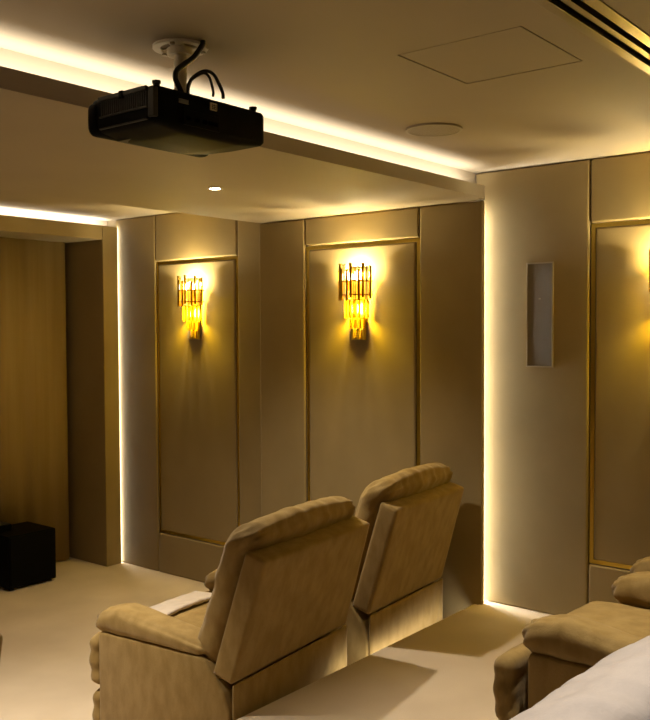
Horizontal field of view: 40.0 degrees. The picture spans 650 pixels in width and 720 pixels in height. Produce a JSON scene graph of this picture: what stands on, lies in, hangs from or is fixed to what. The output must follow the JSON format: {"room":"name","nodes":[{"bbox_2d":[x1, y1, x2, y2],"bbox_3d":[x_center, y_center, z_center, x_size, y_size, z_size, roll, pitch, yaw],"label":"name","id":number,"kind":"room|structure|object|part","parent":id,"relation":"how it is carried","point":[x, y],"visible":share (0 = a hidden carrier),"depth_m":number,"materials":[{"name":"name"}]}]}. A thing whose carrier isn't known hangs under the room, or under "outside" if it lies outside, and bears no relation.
{"room":"home theater","nodes":[
{"label":"home theater","id":0,"kind":"room"},
{"bbox_2d":[65,226,120,566],"bbox_3d":[-1.932,0.292,7.399,0.546,2.745,0.148,1,3,39],"label":"wall","id":1,"kind":"structure","parent":0,"point":[91,267],"depth_m":7.28,"materials":[{"name":"brown wood"}]},
{"bbox_2d":[0,237,69,560],"bbox_3d":[-4.099,0.439,4.971,0.034,2.620,6.245,1,3,39],"label":"curtain","id":2,"kind":"object","parent":1,"relation":"hanging from","point":[33,353],"visible":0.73,"depth_m":7.14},
{"bbox_2d":[0,215,101,242],"bbox_3d":[-3.954,-0.923,4.805,0.476,0.113,6.352,1,3,39],"label":"trim","id":3,"kind":"structure","parent":1,"relation":"attached to","point":[16,227],"depth_m":6.79,"materials":[{"name":"beige paint"}]},
{"bbox_2d":[0,209,106,225],"bbox_3d":[-3.995,-1.018,4.955,0.360,0.064,6.540,1,3,39],"label":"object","id":4,"kind":"structure","parent":1,"relation":"attached to","point":[2,212],"depth_m":6.98,"materials":[{"name":"paint"}]},
{"bbox_2d":[0,557,208,719],"bbox_3d":[-2.630,1.815,4.001,4.150,0.050,6.600,1,3,39],"label":"floor","id":5,"kind":"structure","parent":0,"point":[47,628],"depth_m":5.73,"materials":[{"name":"beige carpet"}]},
{"bbox_2d":[0,634,2,657],"bbox_3d":[-1.634,1.248,2.728,1.015,1.125,0.931,1,3,39],"label":"recliner","id":6,"kind":"object","parent":5,"relation":"on","point":[1,637],"visible":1,"depth_m":2.72,"materials":[{"name":"beige fabric"}]},
{"bbox_2d":[0,521,55,590],"bbox_3d":[-2.325,1.486,6.797,0.388,0.405,0.400,1,3,39],"label":"subwoofer","id":7,"kind":"object","parent":5,"relation":"on","point":[27,550],"visible":0.98,"depth_m":6.65,"materials":[{"name":"black"}]},
{"bbox_2d":[0,521,10,531],"bbox_3d":[-2.477,1.260,6.744,0.180,0.053,0.140,1,3,39],"label":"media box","id":8,"kind":"object","parent":7,"relation":"on","point":[4,526],"visible":1,"depth_m":6.71,"materials":[{"name":"black plastic"}]},
{"bbox_2d":[10,529,55,587],"bbox_3d":[-2.179,1.480,6.679,0.012,0.369,0.384,1,3,39],"label":"grille","id":9,"kind":"object","parent":7,"relation":"attached to","point":[32,554],"depth_m":6.67,"materials":[{"name":"black fabric"}]},
{"bbox_2d":[89,496,369,719],"bbox_3d":[-0.437,1.190,4.205,1.015,1.125,0.931,1,2,33],"label":"recliner","id":10,"kind":"object","parent":5,"relation":"on","point":[282,585],"visible":0.95,"depth_m":3.86,"materials":[{"name":"beige fabric"}]},
{"bbox_3d":[-0.803,1.613,4.460,0.105,0.247,0.907,1,2,33],"label":"footrest panel","id":11,"kind":"part","parent":10,"relation":"part of","materials":[{"name":"beige fabric"}]},
{"bbox_3d":[-0.817,1.360,4.460,0.105,0.242,0.907,1,2,33],"label":"footrest panel","id":12,"kind":"part","parent":10,"relation":"part of","materials":[{"name":"beige fabric"}]},
{"bbox_3d":[-0.665,1.496,3.918,0.761,0.536,0.160,1,2,33],"label":"arm panel","id":13,"kind":"part","parent":10,"relation":"part of","materials":[{"name":"beige fabric"}]},
{"bbox_2d":[150,591,211,615],"bbox_3d":[-0.731,1.204,4.397,0.191,0.055,0.501,1,2,33],"label":"folded throw","id":14,"kind":"object","parent":10,"relation":"on","point":[169,607],"visible":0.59,"depth_m":4.38,"materials":[{"name":"beige fabric"}]},
{"bbox_2d":[171,601,301,678],"bbox_3d":[-0.537,1.329,4.277,0.727,0.243,0.594,1,2,33],"label":"seat cushion","id":15,"kind":"object","parent":10,"relation":"on","point":[194,615],"depth_m":4.24,"materials":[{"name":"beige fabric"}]},
{"bbox_3d":[-0.256,1.472,4.547,0.761,0.536,0.160,1,2,33],"label":"arm panel","id":16,"kind":"part","parent":10,"relation":"part of","materials":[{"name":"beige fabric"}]},
{"bbox_2d":[198,496,355,661],"bbox_3d":[-0.194,0.961,4.040,0.356,0.656,0.873,1,2,33],"label":"cushion","id":17,"kind":"object","parent":10,"relation":"on","point":[249,617],"depth_m":3.77,"materials":[{"name":"beige fabric"}]},
{"bbox_3d":[-0.117,1.036,3.991,0.251,0.550,0.892,1,2,33],"label":"panel","id":18,"kind":"part","parent":10,"relation":"part of","materials":[{"name":"beige fabric"}]},
{"bbox_2d":[244,601,551,719],"bbox_3d":[0.650,1.704,1.342,4.410,0.332,6.600,1,3,39],"label":"platform","id":19,"kind":"object","parent":5,"relation":"on","point":[445,671],"visible":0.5,"depth_m":4.04,"materials":[{"name":"beige carpet"}]},
{"bbox_2d":[237,604,476,719],"bbox_3d":[-1.136,1.517,2.650,0.040,0.035,6.398,1,3,39],"label":"trim","id":20,"kind":"structure","parent":19,"relation":"attached to","point":[474,605],"depth_m":4.19,"materials":[{"name":"beige carpet"}]},
{"bbox_2d":[493,571,649,719],"bbox_3d":[1.203,0.899,2.902,1.070,1.128,0.838,2,3,42],"label":"recliner","id":21,"kind":"object","parent":19,"relation":"on","point":[554,649],"visible":0.69,"depth_m":2.85,"materials":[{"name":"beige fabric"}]},
{"bbox_3d":[0.845,1.077,3.232,0.105,0.242,0.817,2,3,42],"label":"footrest panel","id":22,"kind":"part","parent":21,"relation":"part of","materials":[{"name":"beige fabric"}]},
{"bbox_3d":[0.977,1.202,2.664,0.761,0.536,0.144,2,3,42],"label":"arm panel","id":23,"kind":"part","parent":21,"relation":"part of","materials":[{"name":"beige fabric"}]},
{"bbox_2d":[509,635,649,719],"bbox_3d":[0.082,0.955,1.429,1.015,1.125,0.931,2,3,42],"label":"blanket","id":24,"kind":"object","parent":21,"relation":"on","point":[617,687],"visible":1,"depth_m":1.11,"materials":[{"name":"beige fabric"}]},
{"bbox_2d":[568,601,649,637],"bbox_3d":[1.101,1.006,2.999,0.727,0.243,0.535,2,3,42],"label":"armrest","id":25,"kind":"object","parent":21,"relation":"on","point":[631,617],"depth_m":3.13,"materials":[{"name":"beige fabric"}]},
{"bbox_3d":[1.428,1.182,3.166,0.761,0.536,0.144,2,3,42],"label":"arm panel","id":26,"kind":"part","parent":21,"relation":"part of","materials":[{"name":"beige fabric"}]},
{"bbox_2d":[618,556,649,603],"bbox_3d":[1.788,0.844,3.510,1.015,1.181,0.838,2,3,42],"label":"recliner","id":27,"kind":"object","parent":19,"relation":"on","point":[641,565],"visible":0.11,"depth_m":3.47,"materials":[{"name":"beige fabric"}]},
{"bbox_2d":[338,463,463,665],"bbox_3d":[0.151,1.139,5.000,1.015,1.164,0.843,1,2,34],"label":"recliner","id":28,"kind":"object","parent":5,"relation":"on","point":[411,513],"visible":0.58,"depth_m":4.60,"materials":[{"name":"beige fabric"}]},
{"bbox_3d":[-0.064,1.454,4.749,0.761,0.555,0.145,1,2,34],"label":"arm panel","id":29,"kind":"part","parent":28,"relation":"part of","materials":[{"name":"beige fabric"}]},
{"bbox_2d":[373,595,406,612],"bbox_3d":[0.052,1.283,5.074,0.727,0.252,0.538,1,2,34],"label":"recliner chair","id":30,"kind":"object","parent":28,"relation":"on","point":[406,595],"depth_m":4.90,"materials":[{"name":"beige fabric"}]},
{"bbox_2d":[352,463,452,597],"bbox_3d":[0.390,0.901,4.829,0.356,0.679,0.790,1,2,34],"label":"cushion","id":31,"kind":"object","parent":28,"relation":"on","point":[399,559],"depth_m":4.58,"materials":[{"name":"beige fabric"}]},
{"bbox_3d":[0.466,0.980,4.779,0.251,0.569,0.807,1,2,34],"label":"panel","id":32,"kind":"part","parent":28,"relation":"part of","materials":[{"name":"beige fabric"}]},
{"bbox_2d":[0,47,484,222],"bbox_3d":[-1.731,-0.910,3.128,1.767,0.170,6.540,1,3,39],"label":"ceiling","id":33,"kind":"structure","parent":0,"point":[48,148],"depth_m":4.11,"materials":[{"name":"paint"}]},
{"bbox_2d":[207,187,222,189],"bbox_3d":[-0.564,-0.879,4.582,0.080,0.005,0.080,1,3,39],"label":"recessed light","id":34,"kind":"object","parent":33,"relation":"in","point":[208,188],"visible":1,"depth_m":4.58,"materials":[{"name":"beige paint"}]},
{"bbox_2d":[0,0,649,220],"bbox_3d":[-0.951,-0.987,2.533,8.500,0.020,6.600,1,3,39],"label":"ceiling","id":35,"kind":"structure","parent":0,"point":[337,68],"depth_m":3.09,"materials":[{"name":"paint"}]},
{"bbox_2d":[152,38,208,92],"bbox_3d":[-0.458,-0.899,2.828,0.174,0.180,0.172,1,3,39],"label":"bracket","id":36,"kind":"object","parent":35,"relation":"attached to","point":[177,50],"visible":0.47,"depth_m":2.81,"materials":[{"name":"beige paint"}]},
{"bbox_2d":[88,80,263,157],"bbox_3d":[-0.467,-0.749,2.839,0.350,0.140,0.494,1,3,39],"label":"projector","id":37,"kind":"object","parent":36,"relation":"hanging from","point":[155,116],"visible":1,"depth_m":2.70,"materials":[{"name":"black plastic"}]},
{"bbox_2d":[99,90,147,129],"bbox_3d":[-0.597,-0.737,2.641,0.220,0.084,0.008,1,3,39],"label":"vent","id":38,"kind":"object","parent":37,"relation":"attached to","point":[127,109],"depth_m":2.64,"materials":[{"name":"black plastic"}]},
{"bbox_3d":[-0.590,-0.687,2.821,0.070,0.004,0.110,1,3,39],"label":"control panel","id":39,"kind":"part","parent":37,"relation":"part of","materials":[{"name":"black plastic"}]},
{"bbox_2d":[186,72,214,96],"bbox_3d":[-0.380,-0.844,2.728,0.090,0.072,0.015,-1,2,-26],"label":"cable","id":40,"kind":"object","parent":37,"relation":"attached to","point":[200,73],"visible":0.98,"depth_m":2.72,"materials":[{"name":"black plastic"}]},
{"bbox_3d":[-0.371,-0.721,2.694,0.005,0.046,0.150,1,3,39],"label":"socket panel","id":41,"kind":"part","parent":37,"relation":"part of","materials":[{"name":"black plastic"}]},
{"bbox_2d":[189,69,224,98],"bbox_3d":[-0.365,-0.851,2.749,0.122,0.084,0.024,-1,2,-23],"label":"cable","id":42,"kind":"object","parent":37,"relation":"attached to","point":[212,73],"visible":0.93,"depth_m":2.75,"materials":[{"name":"black plastic"}]},
{"bbox_3d":[-0.459,-0.985,2.825,0.174,0.008,0.172,1,3,39],"label":"ceiling plate","id":43,"kind":"part","parent":36,"relation":"part of","materials":[{"name":"beige paint"}]},
{"bbox_2d":[173,40,205,91],"bbox_3d":[-0.417,-0.900,2.736,0.121,0.182,0.038,-2,3,-43],"label":"power cable","id":44,"kind":"object","parent":35,"relation":"hanging from","point":[201,46],"visible":0.95,"depth_m":2.71,"materials":[{"name":"black plastic"}]},
{"bbox_2d":[405,122,462,136],"bbox_3d":[0.488,-1.032,4.008,0.254,0.010,0.254,1,3,39],"label":"ceiling speaker","id":45,"kind":"object","parent":35,"relation":"attached to","point":[437,129],"visible":1,"depth_m":3.99,"materials":[{"name":"beige"}]},
{"bbox_2d":[408,125,459,135],"bbox_3d":[0.488,-1.032,4.008,0.232,0.008,0.232,1,3,39],"label":"grille","id":46,"kind":"object","parent":45,"relation":"attached to","point":[414,130],"depth_m":4.01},
{"bbox_2d":[400,26,580,82],"bbox_3d":[0.549,-1.007,2.957,0.432,0.016,0.441,1,3,39],"label":"access hatch","id":47,"kind":"object","parent":35,"relation":"attached to","point":[515,50],"visible":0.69,"depth_m":2.94,"materials":[{"name":"paint"}]},
{"bbox_2d":[531,0,649,74],"bbox_3d":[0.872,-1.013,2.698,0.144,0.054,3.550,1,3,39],"label":"ceiling vent","id":48,"kind":"object","parent":35,"relation":"in","point":[598,12],"visible":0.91,"depth_m":2.65,"materials":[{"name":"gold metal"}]},
{"bbox_2d":[107,160,594,601],"bbox_3d":[1.117,0.353,5.133,8.500,2.860,0.080,1,3,39],"label":"wall","id":49,"kind":"structure","parent":0,"point":[109,223],"depth_m":7.05,"materials":[{"name":"fabric"}]},
{"bbox_2d":[116,216,159,570],"bbox_3d":[-1.499,0.267,7.204,0.489,2.806,0.055,1,3,39],"label":"wall panel","id":50,"kind":"object","parent":49,"relation":"attached to","point":[136,237],"visible":0.81,"depth_m":7.16,"materials":[{"name":"beige fabric"}]},
{"bbox_2d":[159,532,223,582],"bbox_3d":[-0.953,1.526,6.812,0.888,0.312,0.055,1,3,39],"label":"wall panel","id":51,"kind":"object","parent":49,"relation":"attached to","point":[189,558],"visible":0.53,"depth_m":6.86,"materials":[{"name":"beige fabric"}]},
{"bbox_2d":[156,213,237,261],"bbox_3d":[-0.964,-0.942,6.724,0.888,0.361,0.055,1,3,39],"label":"wall panel","id":52,"kind":"object","parent":49,"relation":"attached to","point":[179,236],"visible":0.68,"depth_m":6.71,"materials":[{"name":"beige fabric"}]},
{"bbox_2d":[159,259,237,542],"bbox_3d":[-0.958,0.305,6.769,0.836,2.081,0.049,1,3,39],"label":"wall panel","id":53,"kind":"object","parent":49,"relation":"attached to","point":[198,377],"visible":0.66,"depth_m":6.72,"materials":[{"name":"beige fabric"}]},
{"bbox_2d":[177,275,203,338],"bbox_3d":[-1.019,-0.391,6.668,0.249,0.475,0.135,1,3,39],"label":"wall sconce","id":54,"kind":"object","parent":53,"relation":"attached to","point":[190,291],"visible":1,"depth_m":6.63,"materials":[{"name":"gold metal"}]},
{"bbox_3d":[-1.095,-0.522,6.683,0.021,0.212,0.021,1,3,39],"label":"gold rod","id":55,"kind":"part","parent":54,"relation":"part of","materials":[{"name":"orange"}]},
{"bbox_3d":[-1.073,-0.515,6.638,0.025,0.208,0.025,1,3,39],"label":"glass rod","id":56,"kind":"part","parent":54,"relation":"part of","materials":[{"name":"beige"}]},
{"bbox_3d":[-1.055,-0.492,6.620,0.021,0.190,0.021,1,3,39],"label":"gold rod","id":57,"kind":"part","parent":54,"relation":"part of","materials":[{"name":"orange"}]},
{"bbox_3d":[-1.034,-0.520,6.605,0.021,0.212,0.021,1,3,39],"label":"gold rod","id":58,"kind":"part","parent":54,"relation":"part of","materials":[{"name":"orange"}]},
{"bbox_3d":[-1.009,-0.503,6.597,0.025,0.199,0.025,1,3,39],"label":"glass rod","id":59,"kind":"part","parent":54,"relation":"part of","materials":[{"name":"beige"}]},
{"bbox_3d":[-0.984,-0.491,6.594,0.021,0.190,0.021,1,3,39],"label":"gold rod","id":60,"kind":"part","parent":54,"relation":"part of","materials":[{"name":"orange"}]},
{"bbox_3d":[-0.959,-0.517,6.595,0.021,0.210,0.021,1,3,39],"label":"gold rod","id":61,"kind":"part","parent":54,"relation":"part of","materials":[{"name":"orange"}]},
{"bbox_3d":[-0.981,-0.380,6.715,0.110,0.450,0.014,1,3,39],"label":"plate","id":62,"kind":"part","parent":54,"relation":"part of","materials":[{"name":"gold metal"}]},
{"bbox_3d":[-0.934,-0.489,6.604,0.025,0.188,0.025,1,3,39],"label":"glass rod","id":63,"kind":"part","parent":54,"relation":"part of","materials":[{"name":"beige"}]},
{"bbox_3d":[-0.912,-0.509,6.616,0.021,0.204,0.021,1,3,39],"label":"gold rod","id":64,"kind":"part","parent":54,"relation":"part of","materials":[{"name":"orange"}]},
{"bbox_2d":[157,256,239,544],"bbox_3d":[-0.954,0.304,6.774,0.888,2.127,0.037,1,3,39],"label":"trim","id":65,"kind":"structure","parent":49,"relation":"attached to","point":[232,257],"depth_m":6.72,"materials":[{"name":"gold metal"}]},
{"bbox_2d":[238,220,261,524],"bbox_3d":[-0.459,0.292,6.364,0.385,2.806,0.055,1,3,39],"label":"wall panel","id":66,"kind":"object","parent":49,"relation":"attached to","point":[248,232],"visible":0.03,"depth_m":6.38,"materials":[{"name":"beige fabric"}]},
{"bbox_2d":[260,219,307,516],"bbox_3d":[-0.279,0.387,6.054,0.406,2.637,0.034,1,3,39],"label":"wall panel","id":67,"kind":"object","parent":49,"relation":"attached to","point":[283,259],"visible":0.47,"depth_m":6.02,"materials":[{"name":"beige fabric"}]},
{"bbox_2d":[589,219,649,569],"bbox_3d":[1.775,0.192,4.510,0.889,1.814,0.037,1,3,39],"label":"trim","id":68,"kind":"structure","parent":49,"relation":"attached to","point":[595,226],"depth_m":4.76,"materials":[{"name":"gold metal"}]},
{"bbox_2d":[591,152,649,222],"bbox_3d":[1.766,-0.885,4.466,0.889,0.336,0.055,1,3,39],"label":"wall panel","id":69,"kind":"object","parent":49,"relation":"attached to","point":[620,185],"visible":1,"depth_m":4.62,"materials":[{"name":"beige fabric"}]},
{"bbox_2d":[309,242,416,515],"bbox_3d":[0.228,0.333,5.643,0.832,2.094,0.028,1,3,39],"label":"wall panel","id":70,"kind":"object","parent":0,"point":[363,393],"visible":0.55,"depth_m":5.61,"materials":[{"name":"beige fabric"}]},
{"bbox_2d":[338,263,372,339],"bbox_3d":[0.172,-0.361,5.551,0.249,0.475,0.135,1,3,39],"label":"wall sconce","id":71,"kind":"object","parent":70,"relation":"attached to","point":[356,309],"visible":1,"depth_m":5.52,"materials":[{"name":"gold metal"}]},
{"bbox_3d":[0.092,-0.463,5.593,0.025,0.188,0.025,1,3,39],"label":"glass rod","id":72,"kind":"part","parent":71,"relation":"part of","materials":[{"name":"beige"}]},
{"bbox_3d":[0.095,-0.493,5.566,0.021,0.212,0.021,1,3,39],"label":"gold rod","id":73,"kind":"part","parent":71,"relation":"part of","materials":[{"name":"orange"}]},
{"bbox_3d":[0.104,-0.470,5.543,0.021,0.195,0.021,1,3,39],"label":"gold rod","id":74,"kind":"part","parent":71,"relation":"part of","materials":[{"name":"orange"}]},
{"bbox_3d":[0.117,-0.485,5.521,0.025,0.208,0.025,1,3,39],"label":"glass rod","id":75,"kind":"part","parent":71,"relation":"part of","materials":[{"name":"beige"}]},
{"bbox_3d":[0.136,-0.462,5.504,0.021,0.190,0.021,1,3,39],"label":"gold rod","id":76,"kind":"part","parent":71,"relation":"part of","materials":[{"name":"orange"}]},
{"bbox_3d":[0.157,-0.490,5.489,0.021,0.212,0.021,1,3,39],"label":"gold rod","id":77,"kind":"part","parent":71,"relation":"part of","materials":[{"name":"orange"}]},
{"bbox_3d":[0.181,-0.473,5.481,0.025,0.199,0.025,1,3,39],"label":"glass rod","id":78,"kind":"part","parent":71,"relation":"part of","materials":[{"name":"beige"}]},
{"bbox_3d":[0.206,-0.461,5.478,0.021,0.190,0.021,1,3,39],"label":"gold rod","id":79,"kind":"part","parent":71,"relation":"part of","materials":[{"name":"orange"}]},
{"bbox_3d":[0.210,-0.351,5.599,0.110,0.450,0.014,1,3,39],"label":"plate","id":80,"kind":"part","parent":71,"relation":"part of","materials":[{"name":"gold metal"}]},
{"bbox_3d":[0.232,-0.487,5.479,0.021,0.210,0.021,1,3,39],"label":"gold rod","id":81,"kind":"part","parent":71,"relation":"part of","materials":[{"name":"orange"}]},
{"bbox_3d":[0.257,-0.459,5.487,0.025,0.188,0.025,1,3,39],"label":"glass rod","id":82,"kind":"part","parent":71,"relation":"part of","materials":[{"name":"beige"}]},
{"bbox_3d":[0.279,-0.480,5.499,0.021,0.204,0.021,1,3,39],"label":"gold rod","id":83,"kind":"part","parent":71,"relation":"part of","materials":[{"name":"orange"}]},
{"bbox_2d":[306,207,419,245],"bbox_3d":[0.222,-0.829,5.601,0.884,0.179,0.034,1,3,39],"label":"wall panel","id":84,"kind":"object","parent":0,"point":[398,223],"visible":1,"depth_m":5.56,"materials":[{"name":"beige fabric"}]},
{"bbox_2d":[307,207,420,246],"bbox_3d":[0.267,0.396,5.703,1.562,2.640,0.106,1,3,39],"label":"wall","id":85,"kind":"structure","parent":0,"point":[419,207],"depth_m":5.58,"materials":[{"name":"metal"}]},
{"bbox_2d":[306,238,419,500],"bbox_3d":[0.231,0.333,5.648,0.884,2.140,0.016,1,3,39],"label":"trim","id":86,"kind":"structure","parent":85,"relation":"attached to","point":[417,240],"depth_m":5.56,"materials":[{"name":"gold metal"}]},
{"bbox_2d":[420,201,484,618],"bbox_3d":[0.740,0.412,5.231,0.422,2.637,0.034,1,3,39],"label":"wall panel","id":87,"kind":"object","parent":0,"point":[452,236],"visible":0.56,"depth_m":5.18,"materials":[{"name":"beige fabric"}]},
{"bbox_2d":[476,160,592,614],"bbox_3d":[1.155,0.168,5.001,0.681,2.474,0.055,1,3,39],"label":"wall panel","id":88,"kind":"object","parent":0,"point":[537,419],"visible":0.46,"depth_m":4.96,"materials":[{"name":"beige paint"}]},
{"bbox_2d":[526,262,553,367],"bbox_3d":[1.184,-0.248,4.920,0.162,0.576,0.010,1,3,39],"label":"wall speaker","id":89,"kind":"object","parent":88,"relation":"attached to","point":[539,275],"visible":1,"depth_m":4.92,"materials":[{"name":"beige"}]},
{"bbox_2d":[589,563,630,602],"bbox_3d":[1.775,1.260,4.543,0.889,0.318,0.055,1,3,39],"label":"wall panel","id":90,"kind":"object","parent":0,"point":[601,577],"visible":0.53,"depth_m":4.75,"materials":[{"name":"beige fabric"}]},
{"bbox_2d":[594,224,649,565],"bbox_3d":[1.771,0.192,4.505,0.837,1.768,0.049,1,3,39],"label":"wall panel","id":91,"kind":"object","parent":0,"point":[622,311],"visible":1,"depth_m":4.65,"materials":[{"name":"beige fabric"}]},
{"bbox_2d":[648,249,649,291],"bbox_3d":[1.709,-0.330,4.412,0.249,0.475,0.135,1,3,39],"label":"wall sconce","id":92,"kind":"object","parent":91,"relation":"attached to","point":[649,249],"visible":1,"depth_m":4.47,"materials":[{"name":"gold metal"}]},
{"bbox_3d":[1.631,-0.452,4.478,0.021,0.204,0.021,1,3,39],"label":"gold rod","id":93,"kind":"part","parent":92,"relation":"part of","materials":[{"name":"orange"}]}
]}

